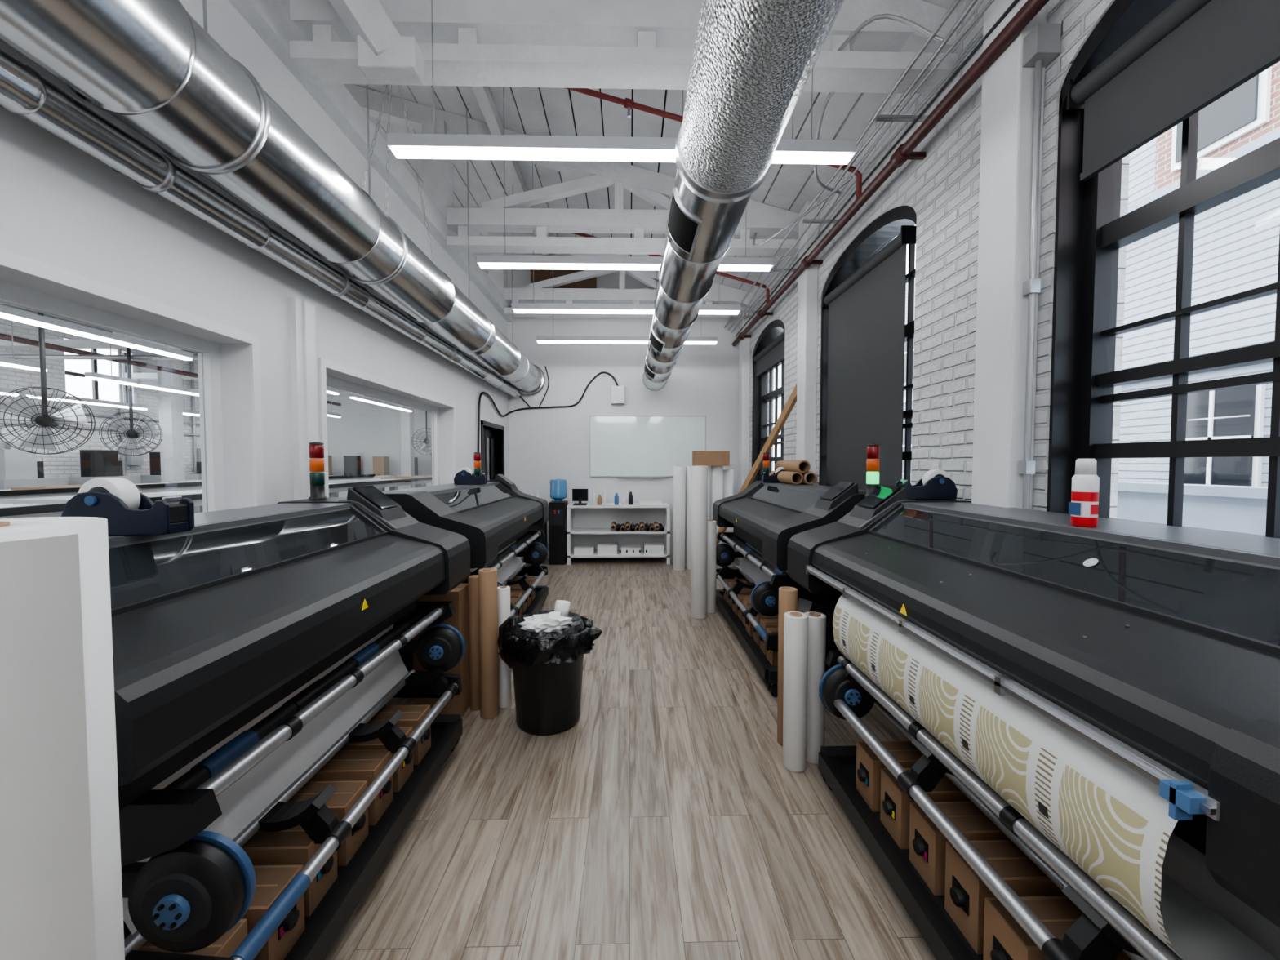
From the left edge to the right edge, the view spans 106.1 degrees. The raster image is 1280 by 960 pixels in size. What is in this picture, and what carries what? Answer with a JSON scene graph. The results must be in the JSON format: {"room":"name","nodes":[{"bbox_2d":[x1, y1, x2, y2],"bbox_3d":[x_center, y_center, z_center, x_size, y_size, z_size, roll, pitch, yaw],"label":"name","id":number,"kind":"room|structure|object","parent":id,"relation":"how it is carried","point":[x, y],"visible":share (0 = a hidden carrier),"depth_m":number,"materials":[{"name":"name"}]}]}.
{"room":"print shop","nodes":[
{"label":"print shop","id":0,"kind":"room"},
{"bbox_2d":[0,304,200,485],"bbox_3d":[-10.418,-2.313,5.193,0.200,7.354,17.000,0,2,-1],"label":"wall","id":1,"kind":"structure","parent":0,"point":[66,464],"depth_m":8.87,"materials":[{"name":"brick"}]},
{"bbox_2d":[0,304,349,475],"bbox_3d":[-6.365,-2.291,5.333,7.890,6.300,16.700,0,2,-1],"label":"pipes","id":2,"kind":"object","parent":1,"relation":"attached to","point":[132,460],"visible":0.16,"depth_m":8.18,"materials":[{"name":"grey metal"}]},
{"bbox_2d":[0,0,509,510],"bbox_3d":[-2.103,-0.434,2.365,0.200,3.800,10.850,0,2,-1],"label":"wall","id":3,"kind":"structure","parent":0,"point":[63,207],"depth_m":2.48,"materials":[{"name":"paint"}]},
{"bbox_2d":[0,248,264,512],"bbox_3d":[-2.054,-0.112,0.621,0.240,1.140,3.840,0,2,-1],"label":"window","id":4,"kind":"structure","parent":3,"relation":"in","point":[11,294],"depth_m":2.21,"materials":[{"name":"paint"}]},
{"bbox_2d":[0,48,520,398],"bbox_3d":[-1.895,-1.194,2.348,0.214,0.150,10.820,0,2,-1],"label":"pipe","id":5,"kind":"object","parent":3,"relation":"attached to","point":[24,92],"visible":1,"depth_m":1.88,"materials":[{"name":"metal"}]},
{"bbox_2d":[288,297,318,500],"bbox_3d":[-1.989,0.198,2.881,0.050,2.500,0.150,0,2,-1],"label":"trim","id":6,"kind":"structure","parent":3,"relation":"attached to","point":[302,313],"depth_m":2.82,"materials":[{"name":"paint"}]},
{"bbox_2d":[228,0,513,322],"bbox_3d":[-2.078,-2.433,2.295,0.350,0.200,10.850,0,2,-1],"label":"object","id":7,"kind":"structure","parent":3,"relation":"attached to","point":[270,20],"depth_m":3.33,"materials":[{"name":"paint"}]},
{"bbox_2d":[318,357,456,497],"bbox_3d":[-2.133,-0.240,4.208,0.240,1.140,2.340,0,2,-1],"label":"window","id":8,"kind":"structure","parent":3,"relation":"in","point":[325,380],"depth_m":3.85,"materials":[{"name":"paint"}]},
{"bbox_2d":[480,420,504,479],"bbox_3d":[-2.192,0.249,6.907,0.220,2.110,1.120,0,2,-1],"label":"door","id":9,"kind":"structure","parent":3,"relation":"in","point":[486,432],"depth_m":7.30,"materials":[{"name":"black paint"}]},
{"bbox_2d":[326,386,488,475],"bbox_3d":[-6.342,-2.515,10.855,8.200,7.354,6.150,0,2,-1],"label":"wall","id":10,"kind":"structure","parent":0,"point":[367,430],"depth_m":13.80,"materials":[{"name":"paint"}]},
{"bbox_2d":[47,393,128,408],"bbox_3d":[-9.383,-1.380,8.190,0.100,0.195,1.231,0,2,-1],"label":"led light","id":11,"kind":"object","parent":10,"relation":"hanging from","point":[91,402],"depth_m":8.21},
{"bbox_2d":[506,253,739,557],"bbox_3d":[-0.159,-1.322,7.881,4.330,5.180,0.150,0,2,-1],"label":"wall","id":12,"kind":"structure","parent":0,"point":[545,445],"depth_m":7.80,"materials":[{"name":"paint"}]},
{"bbox_2d":[535,313,649,344],"bbox_3d":[-0.619,-1.979,6.341,1.484,0.384,0.070,0,2,-1],"label":"led light","id":13,"kind":"object","parent":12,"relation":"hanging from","point":[553,339],"depth_m":6.32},
{"bbox_2d":[611,386,624,404],"bbox_3d":[-0.356,-1.367,7.747,0.210,0.280,0.104,0,2,-1],"label":"electrical box","id":14,"kind":"object","parent":12,"relation":"attached to","point":[617,392],"visible":1,"depth_m":7.70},
{"bbox_2d":[477,366,618,452],"bbox_3d":[-1.207,-0.898,6.943,1.771,1.803,1.718,0,2,-1],"label":"power cable","id":15,"kind":"object","parent":14,"relation":"attached to","point":[602,372],"visible":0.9,"depth_m":7.74,"materials":[{"name":"black plastic"}]},
{"bbox_2d":[589,415,706,477],"bbox_3d":[0.128,-0.545,7.790,1.890,0.995,0.099,0,2,-1],"label":"whiteboard","id":16,"kind":"object","parent":12,"relation":"attached to","point":[620,446],"visible":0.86,"depth_m":7.81,"materials":[{"name":"white glass"}]},
{"bbox_2d":[683,336,718,344],"bbox_3d":[0.800,-1.839,6.378,0.453,0.098,0.070,0,2,-1],"label":"led light","id":17,"kind":"object","parent":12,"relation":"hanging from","point":[691,340],"depth_m":6.35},
{"bbox_2d":[323,557,936,959],"bbox_3d":[-4.118,1.410,5.364,12.400,0.100,17.200,0,2,-1],"label":"floor","id":18,"kind":"structure","parent":0,"point":[669,822],"depth_m":2.02,"materials":[{"name":"laminate"}]},
{"bbox_2d":[0,516,124,959],"bbox_3d":[-0.994,0.795,0.722,0.322,1.459,0.310,0,2,-1],"label":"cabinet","id":19,"kind":"object","parent":18,"relation":"on","point":[61,889],"visible":1,"depth_m":0.69,"materials":[{"name":"white paper"}]},
{"bbox_2d":[0,448,202,513],"bbox_3d":[-9.838,0.384,7.104,0.602,1.828,11.600,0,2,-1],"label":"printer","id":20,"kind":"object","parent":18,"relation":"on","point":[18,468],"visible":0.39,"depth_m":8.49,"materials":[{"name":"grey metal"}]},
{"bbox_2d":[156,349,185,492],"bbox_3d":[-9.211,-2.252,9.426,0.240,6.930,0.240,0,2,-1],"label":"column","id":21,"kind":"structure","parent":18,"relation":"on","point":[170,403],"depth_m":9.38,"materials":[{"name":"paint"}]},
{"bbox_2d":[0,474,375,499],"bbox_3d":[-7.121,0.689,6.373,1.440,1.270,11.000,0,2,-1],"label":"table","id":22,"kind":"object","parent":18,"relation":"on","point":[171,486],"visible":0.27,"depth_m":6.17,"materials":[{"name":"paint"}]},
{"bbox_2d":[0,475,431,518],"bbox_3d":[-4.722,0.687,6.426,1.440,1.270,11.000,0,2,-1],"label":"window sill","id":23,"kind":"structure","parent":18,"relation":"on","point":[54,506],"depth_m":4.23,"materials":[{"name":"paint"}]},
{"bbox_2d":[108,485,470,959],"bbox_3d":[-1.378,0.772,1.867,0.925,1.424,1.903,0,2,-1],"label":"printer","id":24,"kind":"object","parent":18,"relation":"on","point":[267,776],"visible":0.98,"depth_m":1.48,"materials":[{"name":"plastic"}]},
{"bbox_2d":[61,477,194,535],"bbox_3d":[-1.476,0.073,1.391,0.290,0.160,0.104,0,2,-1],"label":"tape dispenser","id":25,"kind":"object","parent":24,"relation":"on","point":[127,511],"visible":0.94,"depth_m":1.35,"materials":[{"name":"blue plastic"}]},
{"bbox_2d":[308,442,326,499],"bbox_3d":[-1.758,-0.050,2.622,0.080,0.309,0.080,0,2,-1],"label":"light","id":26,"kind":"object","parent":24,"relation":"on","point":[317,476],"visible":1,"depth_m":2.60,"materials":[{"name":"multicoloured plastic"}]},
{"bbox_2d":[400,404,414,488],"bbox_3d":[-6.289,-1.974,13.003,0.240,6.120,0.240,0,2,-1],"label":"column","id":27,"kind":"structure","parent":18,"relation":"on","point":[406,418],"depth_m":12.93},
{"bbox_2d":[328,452,489,497],"bbox_3d":[-6.399,0.129,13.526,7.000,1.879,0.500,0,2,-1],"label":"storage unit","id":28,"kind":"object","parent":18,"relation":"on","point":[352,464],"visible":0.17,"depth_m":13.34,"materials":[{"name":"paint"}]},
{"bbox_2d":[412,583,469,719],"bbox_3d":[-1.225,1.053,2.993,0.280,0.782,0.200,0,2,-1],"label":"cardboard box","id":29,"kind":"object","parent":18,"relation":"on","point":[459,596],"visible":0.38,"depth_m":2.91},
{"bbox_2d":[381,474,548,670],"bbox_3d":[-1.433,0.684,4.332,0.925,1.424,2.430,0,2,-1],"label":"printer","id":30,"kind":"object","parent":18,"relation":"on","point":[495,517],"visible":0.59,"depth_m":4.07,"materials":[{"name":"plastic"}]},
{"bbox_2d":[453,467,487,484],"bbox_3d":[-1.606,-0.040,4.567,0.290,0.160,0.104,0,2,-1],"label":"tape dispenser","id":31,"kind":"object","parent":30,"relation":"on","point":[464,475],"visible":1,"depth_m":4.52,"materials":[{"name":"blue plastic"}]},
{"bbox_2d":[467,574,479,711],"bbox_3d":[-1.036,1.020,3.036,0.080,0.845,0.080,0,2,-1],"label":"cardboard tube","id":32,"kind":"object","parent":18,"relation":"on","point":[473,580],"visible":0.91,"depth_m":3.00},
{"bbox_2d":[478,568,498,719],"bbox_3d":[-0.926,0.993,2.948,0.110,0.905,0.110,0,2,-1],"label":"cardboard tube","id":33,"kind":"object","parent":18,"relation":"on","point":[487,577],"visible":0.99,"depth_m":2.90,"materials":[{"name":"cardboard"}]},
{"bbox_2d":[497,586,511,707],"bbox_3d":[-0.867,1.059,3.071,0.084,0.765,0.084,0,2,-1],"label":"paper roll","id":34,"kind":"object","parent":18,"relation":"on","point":[503,592],"visible":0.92,"depth_m":3.04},
{"bbox_2d":[523,522,546,564],"bbox_3d":[-1.635,0.858,7.524,0.300,0.850,0.355,0,2,-1],"label":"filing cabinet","id":35,"kind":"object","parent":18,"relation":"on","point":[543,540],"visible":0.26,"depth_m":7.36,"materials":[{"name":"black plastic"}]},
{"bbox_2d":[497,609,602,735],"bbox_3d":[-0.556,1.132,2.905,0.582,0.630,0.570,-2,3,-43],"label":"rubbish bin","id":36,"kind":"object","parent":18,"relation":"on","point":[547,667],"visible":0.9,"depth_m":2.73,"materials":[{"name":"plastic"}]},
{"bbox_2d":[518,611,573,632],"bbox_3d":[-0.582,0.851,2.854,0.272,0.108,0.252,2,3,40],"label":"crumpled paper","id":37,"kind":"object","parent":36,"relation":"in","point":[553,621],"visible":0.98,"depth_m":2.80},
{"bbox_2d":[554,600,570,617],"bbox_3d":[-0.486,0.815,2.987,0.110,0.134,0.090,-1,2,-35],"label":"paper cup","id":38,"kind":"object","parent":36,"relation":"in","point":[562,606],"visible":0.56,"depth_m":2.95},
{"bbox_2d":[548,479,567,564],"bbox_3d":[-1.264,0.635,7.465,0.260,1.300,0.392,0,2,-1],"label":"water dispenser","id":39,"kind":"object","parent":18,"relation":"on","point":[557,507],"visible":0.99,"depth_m":7.32,"materials":[{"name":"black plastic"}]},
{"bbox_2d":[566,502,670,564],"bbox_3d":[-0.331,0.831,7.579,1.570,0.900,0.500,0,2,-1],"label":"storage shelf","id":40,"kind":"object","parent":18,"relation":"on","point":[588,524],"visible":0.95,"depth_m":7.79,"materials":[{"name":"paint"}]},
{"bbox_2d":[572,488,587,505],"bbox_3d":[-0.923,0.260,7.441,0.240,0.250,0.210,0,2,-1],"label":"monitor","id":41,"kind":"object","parent":40,"relation":"on","point":[578,495],"visible":1,"depth_m":7.42,"materials":[{"name":"black plastic"}]},
{"bbox_2d":[573,542,663,555],"bbox_3d":[-0.326,1.071,7.565,1.380,0.140,0.345,0,2,-1],"label":"stacks","id":42,"kind":"object","parent":40,"relation":"in","point":[603,548],"visible":1,"depth_m":7.41,"materials":[{"name":"white paper"}]},
{"bbox_2d":[672,466,685,570],"bbox_3d":[0.567,0.549,6.988,0.180,1.505,0.180,0,2,-1],"label":"paper roll","id":43,"kind":"object","parent":18,"relation":"on","point":[678,472],"visible":1,"depth_m":6.92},
{"bbox_2d":[685,466,691,569],"bbox_3d":[0.756,0.547,7.042,0.170,1.505,0.170,0,2,-1],"label":"paper roll","id":44,"kind":"object","parent":18,"relation":"on","point":[688,468],"visible":0.47,"depth_m":6.98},
{"bbox_2d":[690,465,707,618],"bbox_3d":[0.594,0.616,4.839,0.164,1.525,0.164,0,2,-1],"label":"paper roll","id":45,"kind":"object","parent":18,"relation":"on","point":[699,522],"visible":1,"depth_m":4.77,"materials":[{"name":"white paper"}]},
{"bbox_2d":[706,520,716,613],"bbox_3d":[0.731,0.895,5.002,0.120,0.955,0.120,0,2,-1],"label":"paper roll","id":46,"kind":"object","parent":18,"relation":"on","point":[712,524],"visible":0.84,"depth_m":4.95,"materials":[{"name":"white paper"}]},
{"bbox_2d":[711,466,723,568],"bbox_3d":[1.117,0.549,7.000,0.170,1.505,0.170,0,2,-1],"label":"paper roll","id":47,"kind":"object","parent":18,"relation":"on","point":[717,472],"visible":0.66,"depth_m":6.92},
{"bbox_2d":[692,450,729,466],"bbox_3d":[1.022,-0.311,6.978,0.490,0.220,0.320,0,2,-1],"label":"cardboard box","id":48,"kind":"object","parent":47,"relation":"on","point":[705,458],"visible":0.94,"depth_m":6.82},
{"bbox_2d":[722,469,733,567],"bbox_3d":[1.304,0.568,7.155,0.160,1.455,0.160,0,2,-1],"label":"paper roll","id":49,"kind":"object","parent":18,"relation":"on","point":[728,474],"visible":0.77,"depth_m":7.07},
{"bbox_2d":[716,384,796,545],"bbox_3d":[1.258,0.132,5.853,0.054,2.464,1.974,-1,2,-27],"label":"wooden pole","id":50,"kind":"object","parent":18,"relation":"on","point":[789,405],"visible":0.43,"depth_m":5.39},
{"bbox_2d":[777,586,797,746],"bbox_3d":[0.813,1.024,2.657,0.100,0.865,0.100,0,2,-1],"label":"cardboard tube","id":51,"kind":"object","parent":18,"relation":"on","point":[788,596],"visible":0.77,"depth_m":2.63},
{"bbox_2d":[712,480,866,697],"bbox_3d":[1.246,0.688,4.231,0.925,1.424,2.350,0,2,-1],"label":"printer","id":52,"kind":"object","parent":18,"relation":"on","point":[763,517],"visible":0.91,"depth_m":3.65,"materials":[{"name":"plastic"}]},
{"bbox_2d":[760,466,785,482],"bbox_3d":[1.397,-0.053,4.933,0.290,0.160,0.104,0,2,-1],"label":"tape dispenser","id":53,"kind":"object","parent":52,"relation":"on","point":[764,477],"visible":0.51,"depth_m":4.89,"materials":[{"name":"blue plastic"}]},
{"bbox_2d":[768,470,803,484],"bbox_3d":[1.454,-0.029,4.835,0.120,0.120,0.700,0,2,-1],"label":"cardboard tube","id":54,"kind":"object","parent":52,"relation":"on","point":[784,477],"visible":0.83,"depth_m":4.61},
{"bbox_2d":[800,471,817,484],"bbox_3d":[1.584,-0.029,4.838,0.120,0.120,0.700,0,2,-1],"label":"cardboard tube","id":55,"kind":"object","parent":52,"relation":"on","point":[809,477],"visible":0.44,"depth_m":4.52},
{"bbox_2d":[774,460,810,472],"bbox_3d":[1.519,-0.137,4.833,0.120,0.120,0.700,0,2,-1],"label":"cardboard tube","id":56,"kind":"object","parent":55,"relation":"on","point":[801,466],"visible":0.88,"depth_m":4.63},
{"bbox_2d":[782,611,808,772],"bbox_3d":[0.792,1.071,2.458,0.116,0.785,0.116,0,2,-1],"label":"paper roll","id":57,"kind":"object","parent":18,"relation":"on","point":[795,623],"visible":1,"depth_m":2.41,"materials":[{"name":"white paper"}]},
{"bbox_2d":[804,611,826,764],"bbox_3d":[0.911,1.079,2.521,0.110,0.765,0.110,0,2,-1],"label":"paper roll","id":58,"kind":"object","parent":18,"relation":"on","point":[816,651],"visible":0.82,"depth_m":2.47,"materials":[{"name":"white paper"}]},
{"bbox_2d":[786,484,1279,959],"bbox_3d":[1.303,0.782,1.598,0.925,1.424,2.520,0,2,-1],"label":"printer","id":59,"kind":"object","parent":18,"relation":"on","point":[1088,768],"visible":0.99,"depth_m":1.20,"materials":[{"name":"plastic"}]},
{"bbox_2d":[864,443,879,497],"bbox_3d":[1.349,-0.056,2.790,0.080,0.309,0.080,0,2,-1],"label":"light","id":60,"kind":"object","parent":59,"relation":"on","point":[873,449],"visible":0.88,"depth_m":2.76,"materials":[{"name":"multicoloured plastic"}]},
{"bbox_2d":[895,469,957,499],"bbox_3d":[1.567,0.023,2.638,0.290,0.160,0.104,0,2,-1],"label":"tape dispenser","id":61,"kind":"object","parent":59,"relation":"on","point":[935,484],"visible":0.88,"depth_m":2.60,"materials":[{"name":"blue plastic"}]},
{"bbox_2d":[1068,458,1099,526],"bbox_3d":[1.436,0.039,1.554,0.067,0.217,0.068,0,2,-1],"label":"bottle","id":62,"kind":"object","parent":59,"relation":"on","point":[1083,507],"visible":1,"depth_m":1.53,"materials":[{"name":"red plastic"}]},
{"bbox_2d":[353,0,964,293],"bbox_3d":[-4.170,-4.389,5.257,12.700,3.478,17.300,0,2,-1],"label":"ceiling","id":63,"kind":"structure","parent":0,"point":[530,111],"depth_m":4.56,"materials":[{"name":"white wood"}]},
{"bbox_2d":[0,387,40,399],"bbox_3d":[-9.363,-1.299,7.245,0.100,0.099,0.480,0,2,-1],"label":"led light","id":64,"kind":"object","parent":63,"relation":"hanging from","point":[2,391],"depth_m":7.20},
{"bbox_2d":[0,305,48,372],"bbox_3d":[-7.508,-3.267,4.723,0.100,3.893,2.600,0,2,-1],"label":"led light","id":65,"kind":"object","parent":63,"relation":"hanging from","point":[6,362],"visible":0.66,"depth_m":5.79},
{"bbox_2d":[0,305,192,360],"bbox_3d":[-5.709,-3.100,4.768,0.100,3.257,2.600,0,2,-1],"label":"led light","id":66,"kind":"object","parent":63,"relation":"hanging from","point":[6,313],"visible":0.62,"depth_m":4.95,"materials":[{"name":"plastic"}]},
{"bbox_2d":[84,330,199,395],"bbox_3d":[-7.576,-3.377,7.820,0.100,3.893,2.600,0,2,-1],"label":"led light","id":67,"kind":"object","parent":63,"relation":"hanging from","point":[90,375],"visible":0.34,"depth_m":7.20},
{"bbox_2d":[0,0,545,395],"bbox_3d":[-1.653,-2.360,2.312,0.500,2.392,10.820,0,2,-1],"label":"air duct","id":68,"kind":"object","parent":63,"relation":"hanging from","point":[148,64],"visible":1,"depth_m":1.79,"materials":[{"name":"metal"}]},
{"bbox_2d":[124,273,488,379],"bbox_3d":[-6.343,-4.071,9.724,7.950,4.045,0.180,0,2,-1],"label":"roof truss","id":69,"kind":"object","parent":63,"relation":"attached to","point":[134,375],"visible":0.04,"depth_m":9.65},
{"bbox_2d":[326,386,368,396],"bbox_3d":[-6.398,-4.160,12.222,7.950,4.045,0.180,0,2,-1],"label":"roof truss","id":70,"kind":"object","parent":63,"relation":"attached to","point":[341,393],"visible":0.02,"depth_m":12.20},
{"bbox_2d":[411,410,431,454],"bbox_3d":[-5.492,-1.394,12.368,0.688,1.494,0.234,-1,2,-35],"label":"fan","id":71,"kind":"object","parent":70,"relation":"hanging from","point":[420,435],"visible":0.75,"depth_m":12.30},
{"bbox_2d":[0,231,752,349],"bbox_3d":[-4.286,-3.978,7.120,11.950,4.045,0.240,0,2,-1],"label":"roof truss","id":72,"kind":"object","parent":63,"relation":"attached to","point":[543,290],"visible":0.29,"depth_m":7.17,"materials":[{"name":"wood"}]},
{"bbox_2d":[98,347,162,455],"bbox_3d":[-7.579,-1.159,7.176,0.648,1.594,0.234,-1,2,-35],"label":"fan","id":73,"kind":"object","parent":72,"relation":"hanging from","point":[129,444],"visible":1,"depth_m":7.13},
{"bbox_2d":[530,269,596,288],"bbox_3d":[-1.164,-3.093,7.346,1.000,0.440,0.050,0,2,-1],"label":"plywood panel","id":74,"kind":"object","parent":72,"relation":"attached to","point":[540,275],"visible":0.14,"depth_m":7.32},
{"bbox_2d":[349,394,412,412],"bbox_3d":[-5.845,-3.321,10.963,0.100,3.257,2.600,0,2,-1],"label":"led light","id":75,"kind":"object","parent":63,"relation":"hanging from","point":[356,397],"visible":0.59,"depth_m":10.73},
{"bbox_2d":[471,86,549,255],"bbox_3d":[-1.373,-3.410,2.275,0.100,0.120,10.850,0,2,-1],"label":"roof beam","id":76,"kind":"structure","parent":63,"relation":"attached to","point":[482,94],"depth_m":4.67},
{"bbox_2d":[476,182,662,270],"bbox_3d":[-0.561,-2.026,3.889,1.482,0.672,0.070,0,2,-1],"label":"led light","id":77,"kind":"object","parent":63,"relation":"hanging from","point":[504,261],"depth_m":3.87,"materials":[{"name":"plastic"}]},
{"bbox_2d":[343,84,799,255],"bbox_3d":[-4.236,-3.898,4.872,11.950,4.045,0.240,0,2,-1],"label":"roof truss","id":78,"kind":"object","parent":63,"relation":"attached to","point":[655,188],"visible":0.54,"depth_m":4.92,"materials":[{"name":"wood"}]},
{"bbox_2d":[0,311,95,454],"bbox_3d":[-6.130,-1.070,4.959,0.688,1.614,0.234,-1,2,-35],"label":"fan","id":79,"kind":"object","parent":78,"relation":"hanging from","point":[40,437],"visible":1,"depth_m":4.92,"materials":[{"name":"metal"}]},
{"bbox_2d":[511,269,653,314],"bbox_3d":[-0.594,-1.960,5.052,1.469,0.446,0.070,0,2,-1],"label":"led light","id":80,"kind":"object","parent":63,"relation":"hanging from","point":[549,308],"depth_m":5.03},
{"bbox_2d":[280,0,958,93],"bbox_3d":[-4.186,-3.818,2.614,11.950,4.045,0.240,0,2,-1],"label":"ceiling beam","id":81,"kind":"structure","parent":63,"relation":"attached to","point":[607,44],"depth_m":2.69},
{"bbox_2d":[362,84,388,187],"bbox_3d":[-1.420,-1.934,2.611,0.020,0.789,0.206,1,2,24],"label":"chain","id":82,"kind":"object","parent":81,"relation":"hanging from","point":[386,85],"visible":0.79,"depth_m":2.59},
{"bbox_2d":[328,0,424,84],"bbox_3d":[-1.630,-2.746,2.418,0.986,1.176,0.233,-1,2,-25],"label":"knee brace","id":83,"kind":"object","parent":81,"relation":"attached to","point":[385,56],"visible":1,"depth_m":2.51,"materials":[{"name":"wood"}]},
{"bbox_2d":[385,84,391,215],"bbox_3d":[-1.437,-1.929,2.752,0.015,0.808,0.144,-2,3,-43],"label":"chain","id":84,"kind":"object","parent":81,"relation":"hanging from","point":[388,122],"visible":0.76,"depth_m":2.76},
{"bbox_2d":[399,84,435,265],"bbox_3d":[-1.457,-1.944,3.177,0.020,0.806,0.660,0,2,-7],"label":"chain","id":85,"kind":"object","parent":81,"relation":"hanging from","point":[399,85],"visible":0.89,"depth_m":3.18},
{"bbox_2d":[752,13,944,246],"bbox_3d":[1.267,-2.283,3.699,0.517,0.420,2.516,0,2,-1],"label":"cables","id":86,"kind":"object","parent":81,"relation":"attached to","point":[890,16],"visible":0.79,"depth_m":2.89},
{"bbox_2d":[386,0,856,164],"bbox_3d":[-0.081,-2.534,2.460,2.390,1.740,0.070,0,2,-1],"label":"led light","id":87,"kind":"object","parent":63,"relation":"hanging from","point":[402,145],"visible":0.9,"depth_m":2.46,"materials":[{"name":"plastic"}]},
{"bbox_2d":[698,304,740,314],"bbox_3d":[0.835,-1.792,5.089,0.430,0.096,0.070,0,2,-1],"label":"led light","id":88,"kind":"object","parent":63,"relation":"hanging from","point":[704,308],"depth_m":5.06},
{"bbox_2d":[642,0,844,391],"bbox_3d":[0.341,-2.085,2.148,0.400,1.855,10.385,0,2,-1],"label":"air duct","id":89,"kind":"object","parent":63,"relation":"hanging from","point":[753,61],"visible":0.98,"depth_m":1.64,"materials":[{"name":"grey"}]},
{"bbox_2d":[717,216,773,271],"bbox_3d":[0.855,-1.908,3.924,0.451,0.430,0.070,0,2,-1],"label":"led light","id":90,"kind":"object","parent":63,"relation":"hanging from","point":[727,264],"depth_m":3.90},
{"bbox_2d":[512,0,1048,346],"bbox_3d":[-0.007,-2.731,2.335,3.603,1.544,10.820,0,2,-1],"label":"pipe","id":91,"kind":"object","parent":63,"relation":"hanging from","point":[1031,8],"visible":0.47,"depth_m":3.09,"materials":[{"name":"red metal"}]},
{"bbox_2d":[749,0,1129,627],"bbox_3d":[1.961,-0.598,2.449,0.330,4.120,10.850,0,2,-1],"label":"wall","id":92,"kind":"structure","parent":0,"point":[942,188],"depth_m":2.78,"materials":[{"name":"brick"}]},
{"bbox_2d":[737,306,750,561],"bbox_3d":[1.624,-0.769,7.525,0.120,4.100,0.220,0,2,-1],"label":"trim","id":93,"kind":"structure","parent":92,"relation":"attached to","point":[744,344],"depth_m":7.42,"materials":[{"name":"paint"}]},
{"bbox_2d":[751,319,784,483],"bbox_3d":[1.796,-0.868,6.529,0.260,2.430,1.530,0,2,-1],"label":"window","id":94,"kind":"structure","parent":92,"relation":"in","point":[773,330],"depth_m":7.05,"materials":[{"name":"black paint"}]},
{"bbox_2d":[752,328,784,377],"bbox_3d":[1.756,-1.677,6.495,0.100,0.330,1.444,0,2,-1],"label":"roller blind","id":95,"kind":"object","parent":94,"relation":"attached to","point":[773,353],"visible":0.71,"depth_m":6.43,"materials":[{"name":"fabric"}]},
{"bbox_2d":[795,200,818,611],"bbox_3d":[1.683,-0.674,4.877,0.120,4.100,0.240,0,2,-1],"label":"pillar","id":96,"kind":"structure","parent":92,"relation":"attached to","point":[807,291],"depth_m":4.76,"materials":[{"name":"paint"}]},
{"bbox_2d":[818,205,916,485],"bbox_3d":[1.854,-0.775,3.917,0.260,2.430,1.560,0,2,-1],"label":"window","id":97,"kind":"structure","parent":92,"relation":"in","point":[887,226],"depth_m":3.78,"materials":[{"name":"black paint"}]},
{"bbox_2d":[822,225,916,490],"bbox_3d":[1.812,-0.707,3.978,0.100,2.090,1.344,0,2,-1],"label":"roller blind","id":98,"kind":"object","parent":97,"relation":"attached to","point":[867,310],"visible":0.84,"depth_m":3.81,"materials":[{"name":"fabric"}]},
{"bbox_2d":[724,0,1019,336],"bbox_3d":[1.620,-2.207,2.399,0.348,0.216,10.781,0,2,-1],"label":"cable conduit","id":99,"kind":"object","parent":92,"relation":"attached to","point":[877,117],"visible":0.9,"depth_m":2.93,"materials":[{"name":"grey metal"}]},
{"bbox_2d":[971,0,1046,509],"bbox_3d":[1.739,-0.583,2.300,0.120,4.100,0.240,0,2,-1],"label":"column","id":100,"kind":"structure","parent":92,"relation":"attached to","point":[1007,94],"depth_m":2.22,"materials":[{"name":"paint"}]},
{"bbox_2d":[1017,22,1061,509],"bbox_3d":[1.743,-0.436,2.142,0.100,3.020,0.075,0,2,-1],"label":"conduit","id":101,"kind":"object","parent":92,"relation":"attached to","point":[1042,44],"visible":0.78,"depth_m":2.12,"materials":[{"name":"metal"}]},
{"bbox_2d":[1046,0,1279,538],"bbox_3d":[1.910,-0.683,1.344,0.260,2.430,1.550,0,2,-1],"label":"window","id":102,"kind":"structure","parent":92,"relation":"in","point":[1091,231],"depth_m":1.94,"materials":[{"name":"black paint"}]},
{"bbox_2d":[1066,0,1279,181],"bbox_3d":[1.870,-1.443,1.321,0.100,0.430,1.444,0,2,-1],"label":"roller blind","id":103,"kind":"object","parent":102,"relation":"attached to","point":[1193,54],"visible":1,"depth_m":1.68,"materials":[{"name":"fabric"}]},
{"label":"outside","id":104,"kind":"structure","parent":0,"visible":0},
{"bbox_3d":[20.930,1.815,8.032,37.800,0.100,75.000,0,2,-1],"label":"ground","id":105,"kind":"structure","parent":104,"visible":0},
{"bbox_2d":[902,277,915,473],"bbox_3d":[11.104,-2.513,15.769,5.100,8.000,12.800,0,2,-1],"label":"building","id":106,"kind":"structure","parent":105,"relation":"on","point":[906,288],"depth_m":15.64,"materials":[{"name":"brick"}]},
{"bbox_2d":[902,473,1267,535],"bbox_3d":[4.866,1.062,1.646,0.300,1.860,15.000,0,2,-1],"label":"wall","id":107,"kind":"structure","parent":105,"relation":"on","point":[1236,508],"depth_m":4.02,"materials":[{"name":"concrete"}]},
{"bbox_2d":[1118,61,1279,486],"bbox_3d":[9.615,-2.677,-0.684,4.800,9.500,18.400,0,2,-1],"label":"neighbouring building","id":108,"kind":"structure","parent":105,"relation":"on","point":[1236,241],"depth_m":6.18,"materials":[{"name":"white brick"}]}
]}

